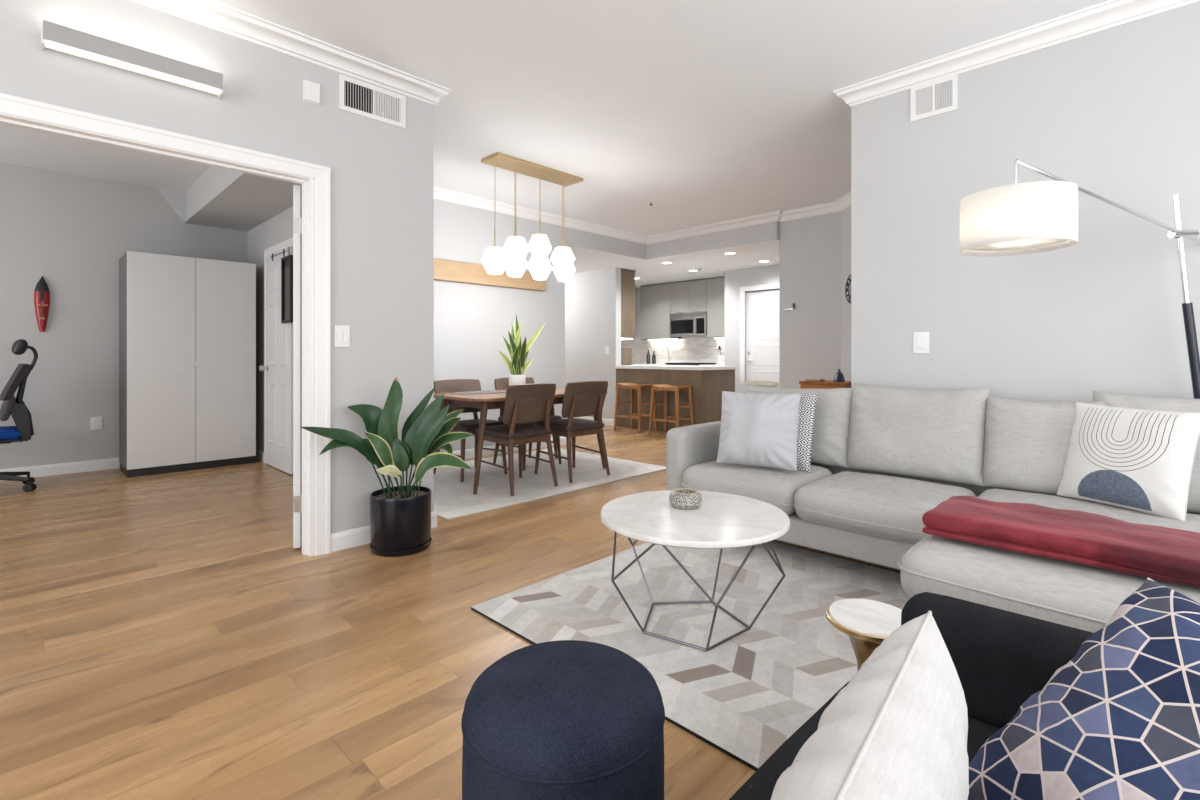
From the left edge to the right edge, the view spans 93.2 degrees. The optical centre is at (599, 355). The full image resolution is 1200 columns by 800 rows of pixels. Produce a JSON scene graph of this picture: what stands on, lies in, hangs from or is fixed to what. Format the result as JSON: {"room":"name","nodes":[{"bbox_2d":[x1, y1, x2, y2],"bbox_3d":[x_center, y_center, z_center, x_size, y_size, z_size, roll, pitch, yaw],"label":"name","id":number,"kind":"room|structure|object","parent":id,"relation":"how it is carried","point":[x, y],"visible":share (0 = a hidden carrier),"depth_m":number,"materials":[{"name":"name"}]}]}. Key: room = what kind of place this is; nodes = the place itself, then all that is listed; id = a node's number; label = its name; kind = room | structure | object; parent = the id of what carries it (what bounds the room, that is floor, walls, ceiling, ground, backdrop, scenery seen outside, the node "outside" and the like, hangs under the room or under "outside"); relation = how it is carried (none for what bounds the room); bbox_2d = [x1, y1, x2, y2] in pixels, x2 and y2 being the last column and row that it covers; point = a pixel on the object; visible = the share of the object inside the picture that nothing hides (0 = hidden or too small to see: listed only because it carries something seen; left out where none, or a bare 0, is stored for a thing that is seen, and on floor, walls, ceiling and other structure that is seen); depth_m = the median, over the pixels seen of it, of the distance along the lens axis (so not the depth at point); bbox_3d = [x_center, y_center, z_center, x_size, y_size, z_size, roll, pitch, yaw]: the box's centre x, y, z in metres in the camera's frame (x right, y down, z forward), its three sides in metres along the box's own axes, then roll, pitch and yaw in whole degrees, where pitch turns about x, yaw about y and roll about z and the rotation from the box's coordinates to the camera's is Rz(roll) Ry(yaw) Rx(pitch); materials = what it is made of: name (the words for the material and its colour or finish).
{"room":"living room","nodes":[
{"label":"living room","id":0,"kind":"room"},
{"bbox_2d":[0,162,246,468],"bbox_3d":[-5.551,-0.300,4.639,0.120,2.760,4.810,0,0,45],"label":"wall","id":1,"kind":"structure","parent":0,"point":[72,231],"depth_m":5.24,"materials":[{"name":"paint"}]},
{"bbox_2d":[34,276,49,331],"bbox_3d":[-4.991,-0.470,5.073,0.056,0.500,0.104,0,0,45],"label":"mask","id":2,"kind":"object","parent":1,"relation":"attached to","point":[41,292],"visible":1,"depth_m":5.07,"materials":[{"name":"red paint"}]},
{"bbox_2d":[91,416,102,429],"bbox_3d":[-4.754,0.635,5.355,0.010,0.122,0.085,0,0,45],"label":"wall outlet","id":3,"kind":"object","parent":1,"relation":"attached to","point":[96,422],"visible":1,"depth_m":5.35,"materials":[{"name":"white plastic"}]},
{"bbox_2d":[0,449,263,480],"bbox_3d":[-5.260,1.031,4.358,0.690,0.098,4.620,0,0,45],"label":"baseboard","id":4,"kind":"structure","parent":1,"relation":"attached to","point":[103,464],"depth_m":5.22,"materials":[{"name":"white wood"}]},
{"bbox_2d":[0,0,433,533],"bbox_3d":[-2.782,-0.300,1.907,0.120,2.760,4.810,0,0,45],"label":"wall","id":5,"kind":"structure","parent":0,"point":[382,174],"depth_m":3.15,"materials":[{"name":"paint"}]},
{"bbox_2d":[41,20,222,98],"bbox_3d":[-2.038,-1.295,2.508,0.095,0.090,0.618,0,0,45],"label":"light bar","id":6,"kind":"object","parent":5,"relation":"attached to","point":[58,37],"visible":1,"depth_m":2.45,"materials":[{"name":"silver metal"}]},
{"bbox_2d":[44,40,220,94],"bbox_3d":[-2.026,-1.260,2.497,0.039,0.019,0.600,0,0,45],"label":"diffuser","id":7,"kind":"object","parent":6,"relation":"attached to","point":[66,46],"depth_m":2.46,"materials":[{"name":"white"}]},
{"bbox_2d":[0,93,330,556],"bbox_3d":[-2.143,0.023,2.542,0.148,2.114,1.746,0,0,45],"label":"door frame","id":8,"kind":"structure","parent":5,"relation":"in","point":[15,111],"depth_m":3.06,"materials":[{"name":"white wood"}]},
{"bbox_2d":[293,185,301,547],"bbox_3d":[-1.805,0.058,3.512,0.056,2.020,0.777,0,0,-19],"label":"door","id":9,"kind":"structure","parent":8,"relation":"attached to","point":[297,189],"depth_m":3.15,"materials":[{"name":"wood"}]},
{"bbox_2d":[303,80,319,105],"bbox_3d":[-1.551,-1.420,3.054,0.023,0.115,0.085,0,0,45],"label":"wall sensor","id":10,"kind":"object","parent":5,"relation":"attached to","point":[311,90],"visible":1,"depth_m":3.04,"materials":[{"name":"white plastic"}]},
{"bbox_2d":[334,325,349,346],"bbox_3d":[-1.441,-0.110,3.173,0.012,0.122,0.086,0,0,45],"label":"light switch","id":11,"kind":"object","parent":5,"relation":"attached to","point":[341,333],"visible":1,"depth_m":3.17,"materials":[{"name":"white plastic"}]},
{"bbox_2d":[339,74,405,128],"bbox_3d":[-1.317,-1.475,3.300,0.010,0.195,0.390,0,0,45],"label":"air vent","id":12,"kind":"object","parent":5,"relation":"in","point":[357,97],"visible":1,"depth_m":3.29,"materials":[{"name":"white plastic"}]},
{"bbox_2d":[331,436,565,551],"bbox_3d":[-1.550,1.031,5.212,1.618,0.098,4.095,0,0,10],"label":"baseboard","id":13,"kind":"structure","parent":5,"relation":"attached to","point":[355,537],"depth_m":3.25,"materials":[{"name":"white wood"}]},
{"bbox_2d":[131,0,850,244],"bbox_3d":[-0.846,-1.631,3.130,4.780,0.097,9.270,0,0,45],"label":"crown molding","id":14,"kind":"structure","parent":5,"relation":"attached to","point":[213,14],"depth_m":3.29,"materials":[{"name":"white wood"}]},
{"bbox_2d":[157,166,301,231],"bbox_3d":[-2.818,-1.525,4.640,3.770,0.310,0.790,0,0,45],"label":"ceiling","id":15,"kind":"structure","parent":0,"point":[220,197],"depth_m":5.20,"materials":[{"name":"paint"}]},
{"bbox_2d":[247,206,292,451],"bbox_3d":[-2.510,-0.300,4.954,3.770,2.760,0.090,0,0,45],"label":"wall partition","id":16,"kind":"structure","parent":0,"point":[278,229],"depth_m":5.87,"materials":[{"name":"paint"}]},
{"bbox_2d":[264,237,292,462],"bbox_3d":[-3.048,0.004,5.405,0.946,2.153,0.023,0,0,45],"label":"door frame","id":17,"kind":"structure","parent":16,"relation":"in","point":[288,243],"depth_m":5.71,"materials":[{"name":"white wood"}]},
{"bbox_2d":[259,246,292,473],"bbox_3d":[-3.077,0.039,5.375,0.770,2.062,0.115,0,0,45],"label":"door","id":18,"kind":"structure","parent":17,"relation":"attached to","point":[279,336],"depth_m":5.39,"materials":[{"name":"wood"}]},
{"bbox_2d":[281,247,292,322],"bbox_3d":[-2.833,-0.645,5.132,0.260,0.690,0.022,0,0,45],"label":"mirror","id":19,"kind":"object","parent":18,"relation":"attached to","point":[287,261],"visible":0.93,"depth_m":5.13,"materials":[{"name":"grey mirror"}]},
{"bbox_2d":[283,258,289,319],"bbox_3d":[-2.828,-0.600,5.136,0.210,0.550,0.010,0,0,45],"label":"mirror glass","id":20,"kind":"object","parent":19,"relation":"attached to","point":[286,261],"depth_m":5.15,"materials":[{"name":"grey mirror"}]},
{"bbox_2d":[0,425,900,799],"bbox_3d":[-0.528,1.140,4.734,10.600,0.120,12.400,0,0,45],"label":"floor","id":21,"kind":"structure","parent":0,"point":[166,636],"depth_m":2.19,"materials":[{"name":"brown wood"}]},
{"bbox_2d":[0,339,37,491],"bbox_3d":[-4.878,0.472,4.453,0.681,1.215,0.661,0,0,44],"label":"office chair","id":22,"kind":"object","parent":21,"relation":"on","point":[16,407],"visible":1,"depth_m":4.52,"materials":[{"name":"black plastic"}]},
{"bbox_2d":[119,251,255,477],"bbox_3d":[-4.040,0.075,5.580,0.612,2.010,1.005,0,0,45],"label":"wardrobe","id":23,"kind":"object","parent":21,"relation":"on","point":[187,325],"visible":1,"depth_m":5.33,"materials":[{"name":"white wood"}]},
{"bbox_2d":[301,377,473,556],"bbox_3d":[-1.086,0.598,3.117,0.865,0.964,0.498,0,0,-1],"label":"potted plant","id":24,"kind":"object","parent":21,"relation":"on","point":[400,516],"visible":1,"depth_m":3.05,"materials":[{"name":"green plant"}]},
{"bbox_2d":[434,448,665,519],"bbox_3d":[-0.764,1.074,5.171,1.690,0.012,2.390,0,0,45],"label":"dining rug","id":25,"kind":"object","parent":21,"relation":"on","point":[454,498],"visible":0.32,"depth_m":4.86,"materials":[{"name":"grey carpet"}]},
{"bbox_2d":[434,379,506,481],"bbox_3d":[-1.174,0.643,5.118,0.519,0.851,0.491,0,0,45],"label":"dining chair","id":26,"kind":"object","parent":25,"relation":"on","point":[453,385],"visible":0.44,"depth_m":5.15,"materials":[{"name":"brown wood"}]},
{"bbox_2d":[475,383,557,495],"bbox_3d":[-0.687,0.643,4.652,0.519,0.851,0.491,0,0,45],"label":"dining chair","id":27,"kind":"object","parent":25,"relation":"on","point":[524,403],"visible":0.92,"depth_m":4.50,"materials":[{"name":"brown wood"}]},
{"bbox_2d":[434,388,607,493],"bbox_3d":[-0.708,0.698,5.122,0.880,0.740,1.480,0,0,45],"label":"dining table","id":28,"kind":"object","parent":25,"relation":"on","point":[484,402],"visible":0.45,"depth_m":4.59,"materials":[{"name":"brown wood"}]},
{"bbox_2d":[451,391,505,394],"bbox_3d":[-1.082,0.325,5.041,0.300,0.004,0.420,0,0,45],"label":"placemat","id":29,"kind":"object","parent":28,"relation":"on","point":[471,392],"visible":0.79,"depth_m":5.02,"materials":[{"name":"white fabric"}]},
{"bbox_2d":[498,315,545,384],"bbox_3d":[-0.687,-0.028,5.066,0.418,0.711,0.178,0,0,7],"label":"snake plant","id":30,"kind":"object","parent":28,"relation":"on","point":[518,352],"visible":0.89,"depth_m":5.05,"materials":[{"name":"green plant"}]},
{"bbox_2d":[493,377,561,469],"bbox_3d":[-0.718,0.643,5.609,0.519,0.851,0.491,0,0,45],"label":"dining chair","id":31,"kind":"object","parent":25,"relation":"on","point":[500,383],"visible":0.32,"depth_m":5.59,"materials":[{"name":"brown wood"}]},
{"bbox_2d":[535,381,609,482],"bbox_3d":[-0.252,0.643,5.100,0.491,0.851,0.519,0,0,-43],"label":"dining chair","id":32,"kind":"object","parent":25,"relation":"on","point":[583,398],"visible":0.9,"depth_m":4.95,"materials":[{"name":"brown wood"}]},
{"bbox_2d":[461,640,664,799],"bbox_3d":[-0.070,0.854,1.111,0.392,0.452,0.392,0,0,45],"label":"round ottoman","id":33,"kind":"object","parent":21,"relation":"on","point":[561,719],"visible":1,"depth_m":1.00,"materials":[{"name":"blue fabric"}]},
{"bbox_2d":[614,383,657,433],"bbox_3d":[0.512,0.738,8.188,0.499,0.686,0.399,0,0,45],"label":"bar stool","id":34,"kind":"object","parent":21,"relation":"on","point":[631,386],"visible":0.94,"depth_m":8.16,"materials":[{"name":"brown wood"}]},
{"bbox_2d":[648,384,693,434],"bbox_3d":[0.975,0.738,7.732,0.499,0.686,0.399,0,0,44],"label":"bar stool","id":35,"kind":"object","parent":21,"relation":"on","point":[661,387],"visible":0.91,"depth_m":7.70,"materials":[{"name":"brown wood"}]},
{"bbox_2d":[615,365,736,431],"bbox_3d":[1.112,0.613,8.482,1.608,0.935,0.880,0,0,45],"label":"kitchen island","id":36,"kind":"object","parent":21,"relation":"on","point":[708,383],"visible":0.61,"depth_m":8.02,"materials":[{"name":"brown laminate"}]},
{"bbox_2d":[615,365,736,369],"bbox_3d":[1.112,0.169,8.482,1.608,0.048,0.880,0,0,45],"label":"countertop","id":37,"kind":"structure","parent":36,"relation":"on","point":[663,367],"depth_m":8.07,"materials":[{"name":"white stone"}]},
{"bbox_2d":[632,364,724,365],"bbox_3d":[1.573,0.615,10.283,2.200,0.930,0.612,0,0,45],"label":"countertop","id":38,"kind":"structure","parent":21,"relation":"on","point":[632,364],"depth_m":10.30,"materials":[{"name":"white stone"}]},
{"bbox_2d":[646,348,649,363],"bbox_3d":[0.935,0.000,10.946,0.076,0.300,0.076,0,0,45],"label":"bottle","id":39,"kind":"object","parent":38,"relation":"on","point":[648,353],"visible":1,"depth_m":10.91,"materials":[{"name":"glass"}]},
{"bbox_2d":[652,350,655,363],"bbox_3d":[1.028,0.020,10.812,0.076,0.260,0.076,0,0,45],"label":"bottle","id":40,"kind":"object","parent":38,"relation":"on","point":[653,355],"visible":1,"depth_m":10.79,"materials":[{"name":"glass"}]},
{"bbox_2d":[662,346,671,362],"bbox_3d":[1.262,-0.021,10.719,0.104,0.343,0.222,0,0,45],"label":"kitchen faucet","id":41,"kind":"object","parent":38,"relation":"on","point":[664,346],"visible":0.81,"depth_m":10.77,"materials":[{"name":"metal"}]},
{"bbox_2d":[716,345,724,364],"bbox_3d":[2.119,-0.020,9.875,0.120,0.340,0.180,0,0,-34],"label":"jar","id":42,"kind":"object","parent":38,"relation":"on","point":[721,358],"visible":0.81,"depth_m":9.86,"materials":[{"name":"white ceramic"}]},
{"bbox_2d":[471,542,909,770],"bbox_3d":[0.728,1.075,2.340,1.930,0.011,1.685,0,0,45],"label":"cowhide rug","id":43,"kind":"object","parent":21,"relation":"on","point":[745,696],"visible":0.52,"depth_m":2.24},
{"bbox_2d":[600,490,789,650],"bbox_3d":[0.371,0.846,2.270,0.740,0.445,0.740,0,0,45],"label":"coffee table","id":44,"kind":"object","parent":43,"relation":"on","point":[722,520],"visible":0.93,"depth_m":2.15,"materials":[{"name":"white stone"}]},
{"bbox_2d":[669,488,701,509],"bbox_3d":[0.355,0.591,2.354,0.138,0.064,0.138,0,0,45],"label":"bowl","id":45,"kind":"object","parent":44,"relation":"on","point":[680,498],"visible":1,"depth_m":2.31,"materials":[{"name":"stone"}]},
{"bbox_2d":[826,598,901,670],"bbox_3d":[0.706,0.872,1.476,0.220,0.394,0.220,0,0,45],"label":"table","id":46,"kind":"object","parent":43,"relation":"on","point":[867,623],"visible":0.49,"depth_m":1.45,"materials":[{"name":"white stone"}]},
{"bbox_2d":[666,362,715,364],"bbox_3d":[1.611,0.591,10.194,0.750,0.938,0.681,0,0,45],"label":"gas range","id":47,"kind":"object","parent":21,"relation":"on","point":[683,363],"visible":0.18,"depth_m":9.98,"materials":[{"name":"metal"}]},
{"bbox_2d":[799,380,850,388],"bbox_3d":[2.280,0.665,5.623,0.450,0.830,0.470,0,0,45],"label":"wooden console","id":48,"kind":"object","parent":21,"relation":"on","point":[827,384],"visible":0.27,"depth_m":5.48,"materials":[{"name":"brown wood"}]},
{"bbox_2d":[805,379,824,380],"bbox_3d":[2.132,0.238,5.622,0.160,0.022,0.100,0,0,45],"label":"wooden tray","id":49,"kind":"object","parent":48,"relation":"on","point":[805,379],"visible":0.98,"depth_m":5.58,"materials":[{"name":"brown wood"}]},
{"bbox_2d":[833,369,844,381],"bbox_3d":[2.309,0.188,5.475,0.095,0.124,0.110,0,0,45],"label":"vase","id":50,"kind":"object","parent":48,"relation":"on","point":[839,377],"visible":0.98,"depth_m":5.45,"materials":[{"name":"blue ceramic"}]},
{"bbox_2d":[731,592,1092,799],"bbox_3d":[0.316,0.715,0.337,0.973,0.730,1.937,0,0,45],"label":"sofa","id":51,"kind":"object","parent":21,"relation":"on","point":[1001,658],"visible":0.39,"depth_m":1.07,"materials":[{"name":"fabric"}]},
{"bbox_2d":[731,680,998,799],"bbox_3d":[0.504,0.755,0.676,0.765,0.192,0.893,0,0,45],"label":"seat cushion","id":52,"kind":"object","parent":51,"relation":"on","point":[982,708],"depth_m":1.00,"materials":[{"name":"black fabric"}]},
{"bbox_2d":[771,610,968,799],"bbox_3d":[0.246,0.508,0.544,0.172,0.342,0.564,0,0,37],"label":"throw pillow","id":53,"kind":"object","parent":51,"relation":"on","point":[898,729],"visible":1,"depth_m":0.54,"materials":[{"name":"white fabric"}]},
{"bbox_2d":[968,578,1199,799],"bbox_3d":[0.732,0.535,0.663,0.383,0.382,0.450,0,0,-10],"label":"throw pillow","id":54,"kind":"object","parent":51,"relation":"on","point":[1120,720],"visible":0.91,"depth_m":0.72,"materials":[{"name":"blue fabric"}]},
{"bbox_2d":[666,383,1199,632],"bbox_3d":[1.344,0.620,2.621,2.626,0.920,1.668,0,0,45],"label":"sectional sofa","id":55,"kind":"object","parent":21,"relation":"on","point":[882,458],"visible":0.6,"depth_m":2.70,"materials":[{"name":"grey fabric"}]},
{"bbox_2d":[682,460,831,514],"bbox_3d":[0.927,0.745,3.341,0.711,0.236,0.669,0,0,45],"label":"seat cushion","id":56,"kind":"object","parent":55,"relation":"on","point":[778,487],"depth_m":3.12,"materials":[{"name":"grey fabric"}]},
{"bbox_2d":[717,391,800,470],"bbox_3d":[0.897,0.415,3.225,0.456,0.413,0.234,0,0,30],"label":"throw pillow","id":57,"kind":"object","parent":55,"relation":"on","point":[757,429],"visible":1,"depth_m":3.14,"materials":[{"name":"grey fabric"}]},
{"bbox_2d":[743,380,778,386],"bbox_3d":[1.077,0.188,3.798,0.220,0.040,0.105,0,0,45],"label":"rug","id":58,"kind":"object","parent":55,"relation":"on","point":[759,383],"visible":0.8,"depth_m":3.75,"materials":[{"name":"beige fabric"}]},
{"bbox_2d":[745,390,817,472],"bbox_3d":[1.033,0.430,3.333,0.450,0.435,0.196,0,0,41],"label":"throw pillow","id":59,"kind":"object","parent":55,"relation":"on","point":[807,407],"visible":0.31,"depth_m":3.19,"materials":[{"name":"fabric"}]},
{"bbox_2d":[738,383,852,467],"bbox_3d":[1.205,0.419,3.575,0.785,0.468,0.275,0,0,45],"label":"cushion","id":60,"kind":"object","parent":55,"relation":"on","point":[832,434],"depth_m":3.31,"materials":[{"name":"grey fabric"}]},
{"bbox_2d":[794,471,977,544],"bbox_3d":[1.429,0.745,2.842,0.718,0.234,0.663,0,0,45],"label":"seat cushion","id":61,"kind":"object","parent":55,"relation":"on","point":[873,509],"depth_m":2.70,"materials":[{"name":"grey fabric"}]},
{"bbox_2d":[847,383,989,486],"bbox_3d":[1.705,0.407,3.078,0.676,0.493,0.278,0,0,45],"label":"cushion","id":62,"kind":"object","parent":55,"relation":"on","point":[934,434],"depth_m":2.96,"materials":[{"name":"grey fabric"}]},
{"bbox_2d":[983,396,1104,498],"bbox_3d":[2.104,0.427,2.685,0.476,0.453,0.274,0,0,45],"label":"cushion","id":63,"kind":"object","parent":55,"relation":"on","point":[1026,444],"depth_m":2.65,"materials":[{"name":"grey fabric"}]},
{"bbox_2d":[901,488,1199,632],"bbox_3d":[1.802,0.726,1.976,1.041,0.225,1.383,0,0,45],"label":"cushion","id":64,"kind":"object","parent":55,"relation":"on","point":[1071,594],"depth_m":1.70,"materials":[{"name":"grey fabric"}]},
{"bbox_2d":[922,496,1199,587],"bbox_3d":[1.584,0.572,1.749,0.976,0.091,0.418,0,0,45],"label":"folded throw","id":65,"kind":"object","parent":55,"relation":"on","point":[1081,537],"visible":1,"depth_m":1.74,"materials":[{"name":"fabric"}]},
{"bbox_2d":[1057,402,1199,520],"bbox_3d":[2.189,0.420,2.363,0.198,0.424,0.443,0,0,-23],"label":"throw pillow","id":66,"kind":"object","parent":55,"relation":"on","point":[1142,460],"visible":0.99,"depth_m":2.29,"materials":[{"name":"white fabric"}]},
{"bbox_2d":[1092,391,1199,513],"bbox_3d":[2.465,0.406,2.371,0.620,0.492,0.283,0,0,45],"label":"cushion","id":67,"kind":"object","parent":55,"relation":"on","point":[1099,398],"depth_m":2.38,"materials":[{"name":"grey fabric"}]},
{"bbox_2d":[960,159,1199,398],"bbox_3d":[2.080,0.165,2.239,1.364,1.830,0.362,0,0,-9],"label":"floor lamp","id":68,"kind":"object","parent":21,"relation":"on","point":[1017,218],"visible":0.96,"depth_m":2.09,"materials":[{"name":"white fabric"}]},
{"bbox_2d":[966,239,1069,250],"bbox_3d":[1.585,-0.431,2.160,0.338,0.002,0.338,0,0,45],"label":"diffuser","id":69,"kind":"object","parent":68,"relation":"attached to","point":[1033,244],"depth_m":2.18,"materials":[{"name":"plastic"}]},
{"bbox_3d":[-0.320,0.613,9.919,2.415,0.934,0.625,0,0,45],"label":"countertop","id":70,"kind":"structure","parent":21,"relation":"on","visible":0},
{"bbox_2d":[621,347,631,364],"bbox_3d":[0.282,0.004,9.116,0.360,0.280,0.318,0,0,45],"label":"cutting board","id":71,"kind":"object","parent":70,"relation":"on","point":[626,352],"visible":0.49,"depth_m":9.00,"materials":[{"name":"beige wood"}]},
{"bbox_2d":[434,199,564,451],"bbox_3d":[-1.470,-0.300,5.986,0.120,2.760,2.840,0,0,45],"label":"wall","id":72,"kind":"structure","parent":0,"point":[471,321],"depth_m":6.13,"materials":[{"name":"paint"}]},
{"bbox_2d":[434,259,545,290],"bbox_3d":[-1.480,-0.860,5.813,0.110,0.200,2.320,0,0,45],"label":"wall ledge","id":73,"kind":"object","parent":72,"relation":"attached to","point":[444,270],"visible":0.33,"depth_m":5.95,"materials":[{"name":"brown wood"}]},
{"bbox_2d":[0,0,1108,235],"bbox_3d":[-0.528,-1.730,4.734,10.600,0.100,12.400,0,0,45],"label":"ceiling","id":74,"kind":"structure","parent":0,"point":[703,111],"depth_m":3.51,"materials":[{"name":"paint"}]},
{"bbox_2d":[481,152,582,281],"bbox_3d":[-0.615,-1.183,5.073,0.352,0.993,1.092,0,0,45],"label":"pendant chandelier","id":75,"kind":"object","parent":74,"relation":"hanging from","point":[510,258],"visible":1,"depth_m":5.00,"materials":[{"name":"white glass"}]},
{"bbox_2d":[565,267,620,418],"bbox_3d":[-0.616,-0.145,9.680,2.530,2.450,0.120,0,0,45],"label":"wall","id":76,"kind":"structure","parent":0,"point":[592,298],"depth_m":9.09,"materials":[{"name":"paint"}]},
{"bbox_2d":[565,416,613,425],"bbox_3d":[-0.587,1.031,9.626,2.446,0.098,0.116,0,0,45],"label":"baseboard","id":77,"kind":"structure","parent":76,"relation":"attached to","point":[610,422],"depth_m":8.90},
{"bbox_2d":[605,346,608,353],"bbox_3d":[0.111,-0.090,8.871,0.080,0.120,0.012,0,0,45],"label":"light switch","id":78,"kind":"object","parent":76,"relation":"attached to","point":[606,347],"visible":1,"depth_m":8.87,"materials":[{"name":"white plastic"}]},
{"bbox_2d":[621,268,634,339],"bbox_3d":[0.018,-0.817,9.378,1.206,1.103,0.339,0,0,45],"label":"upper cabinet","id":79,"kind":"object","parent":76,"relation":"attached to","point":[627,276],"visible":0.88,"depth_m":8.97,"materials":[{"name":"brown laminate"}]},
{"bbox_2d":[565,239,778,288],"bbox_3d":[0.477,-1.525,9.101,5.700,0.310,4.570,0,0,45],"label":"ceiling","id":80,"kind":"structure","parent":0,"point":[713,262],"depth_m":8.22,"materials":[{"name":"paint"}]},
{"bbox_2d":[724,252,735,254],"bbox_3d":[1.729,-1.366,7.542,0.170,0.008,0.170,0,0,45],"label":"recessed light","id":81,"kind":"object","parent":80,"relation":"in","point":[725,253],"visible":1,"depth_m":7.56,"materials":[{"name":"white plastic"}]},
{"bbox_2d":[621,288,724,364],"bbox_3d":[1.379,-0.145,11.005,3.510,2.450,0.132,0,0,45],"label":"wall","id":82,"kind":"structure","parent":0,"point":[692,349],"depth_m":10.88,"materials":[{"name":"tile"}]},
{"bbox_2d":[640,282,681,339],"bbox_3d":[1.159,-0.842,10.883,0.748,1.052,0.375,0,0,45],"label":"upper cabinet","id":83,"kind":"object","parent":82,"relation":"attached to","point":[655,299],"visible":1,"depth_m":10.76,"materials":[{"name":"grey laminate"}]},
{"bbox_2d":[671,278,706,313],"bbox_3d":[1.707,-1.072,10.342,0.783,0.592,0.375,0,0,45],"label":"upper cabinet","id":84,"kind":"object","parent":82,"relation":"attached to","point":[688,296],"visible":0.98,"depth_m":10.21,"materials":[{"name":"grey laminate"}]},
{"bbox_2d":[670,312,706,336],"bbox_3d":[1.686,-0.570,10.323,0.775,0.410,0.422,0,0,45],"label":"microwave","id":85,"kind":"object","parent":84,"relation":"attached to","point":[681,324],"visible":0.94,"depth_m":10.17,"materials":[{"name":"metal"}]},
{"bbox_2d":[707,276,724,337],"bbox_3d":[2.220,-0.842,9.836,0.651,1.052,0.375,0,0,45],"label":"upper cabinet","id":86,"kind":"object","parent":82,"relation":"attached to","point":[715,285],"visible":0.32,"depth_m":9.81,"materials":[{"name":"grey laminate"}]},
{"bbox_2d":[725,264,778,391],"bbox_3d":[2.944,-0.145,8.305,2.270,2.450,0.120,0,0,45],"label":"wall","id":87,"kind":"structure","parent":0,"point":[762,275],"depth_m":8.95,"materials":[{"name":"paint"}]},
{"bbox_2d":[740,283,778,382],"bbox_3d":[2.548,-0.004,8.594,0.956,2.168,0.023,0,0,45],"label":"door frame","id":88,"kind":"structure","parent":87,"relation":"in","point":[776,285],"depth_m":8.88,"materials":[{"name":"white wood"}]},
{"bbox_2d":[745,289,778,386],"bbox_3d":[2.567,0.031,8.613,0.790,2.078,0.087,0,0,45],"label":"door","id":89,"kind":"structure","parent":87,"relation":"in","point":[762,308],"depth_m":8.70,"materials":[{"name":"white wood"}]},
{"bbox_2d":[779,213,829,388],"bbox_3d":[2.380,-0.300,6.543,0.600,2.760,0.120,0,0,45],"label":"wall","id":90,"kind":"structure","parent":0,"point":[804,243],"depth_m":6.50,"materials":[{"name":"paint"}]},
{"bbox_2d":[565,221,779,259],"bbox_3d":[0.848,-1.525,6.832,1.994,0.310,1.620,0,0,45],"label":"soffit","id":91,"kind":"structure","parent":90,"relation":"attached to","point":[771,230],"depth_m":7.33,"materials":[{"name":"paint"}]},
{"bbox_2d":[830,206,850,380],"bbox_3d":[2.709,-0.300,4.484,0.204,2.760,3.785,0,0,-2],"label":"wall","id":92,"kind":"structure","parent":0,"point":[840,222],"depth_m":6.21,"materials":[{"name":"paint"}]},
{"bbox_2d":[845,275,850,303],"bbox_3d":[2.607,-0.695,5.866,0.014,0.310,0.310,0,0,0],"label":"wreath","id":93,"kind":"object","parent":92,"relation":"attached to","point":[849,279],"visible":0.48,"depth_m":5.95,"materials":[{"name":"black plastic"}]},
{"bbox_2d":[851,1,1199,401],"bbox_3d":[2.665,-0.300,2.624,2.890,2.760,0.120,0,0,45],"label":"wall","id":94,"kind":"structure","parent":0,"point":[1113,113],"depth_m":2.92,"materials":[{"name":"paint"}]},
{"bbox_2d":[913,332,928,353],"bbox_3d":[1.875,-0.077,3.311,0.085,0.125,0.013,0,0,45],"label":"light switch","id":95,"kind":"object","parent":94,"relation":"attached to","point":[920,339],"visible":1,"depth_m":3.31,"materials":[{"name":"white plastic"}]},
{"bbox_2d":[911,73,957,121],"bbox_3d":[1.922,-1.485,3.266,0.240,0.200,0.010,0,0,45],"label":"air vent","id":96,"kind":"object","parent":94,"relation":"in","point":[939,96],"visible":1,"depth_m":3.26,"materials":[{"name":"white plastic"}]},
{"bbox_2d":[833,0,1199,106],"bbox_3d":[2.600,-1.631,2.689,2.874,0.097,0.288,0,0,45],"label":"crown molding","id":97,"kind":"structure","parent":94,"relation":"attached to","point":[1111,13],"depth_m":2.97,"materials":[{"name":"white wood"}]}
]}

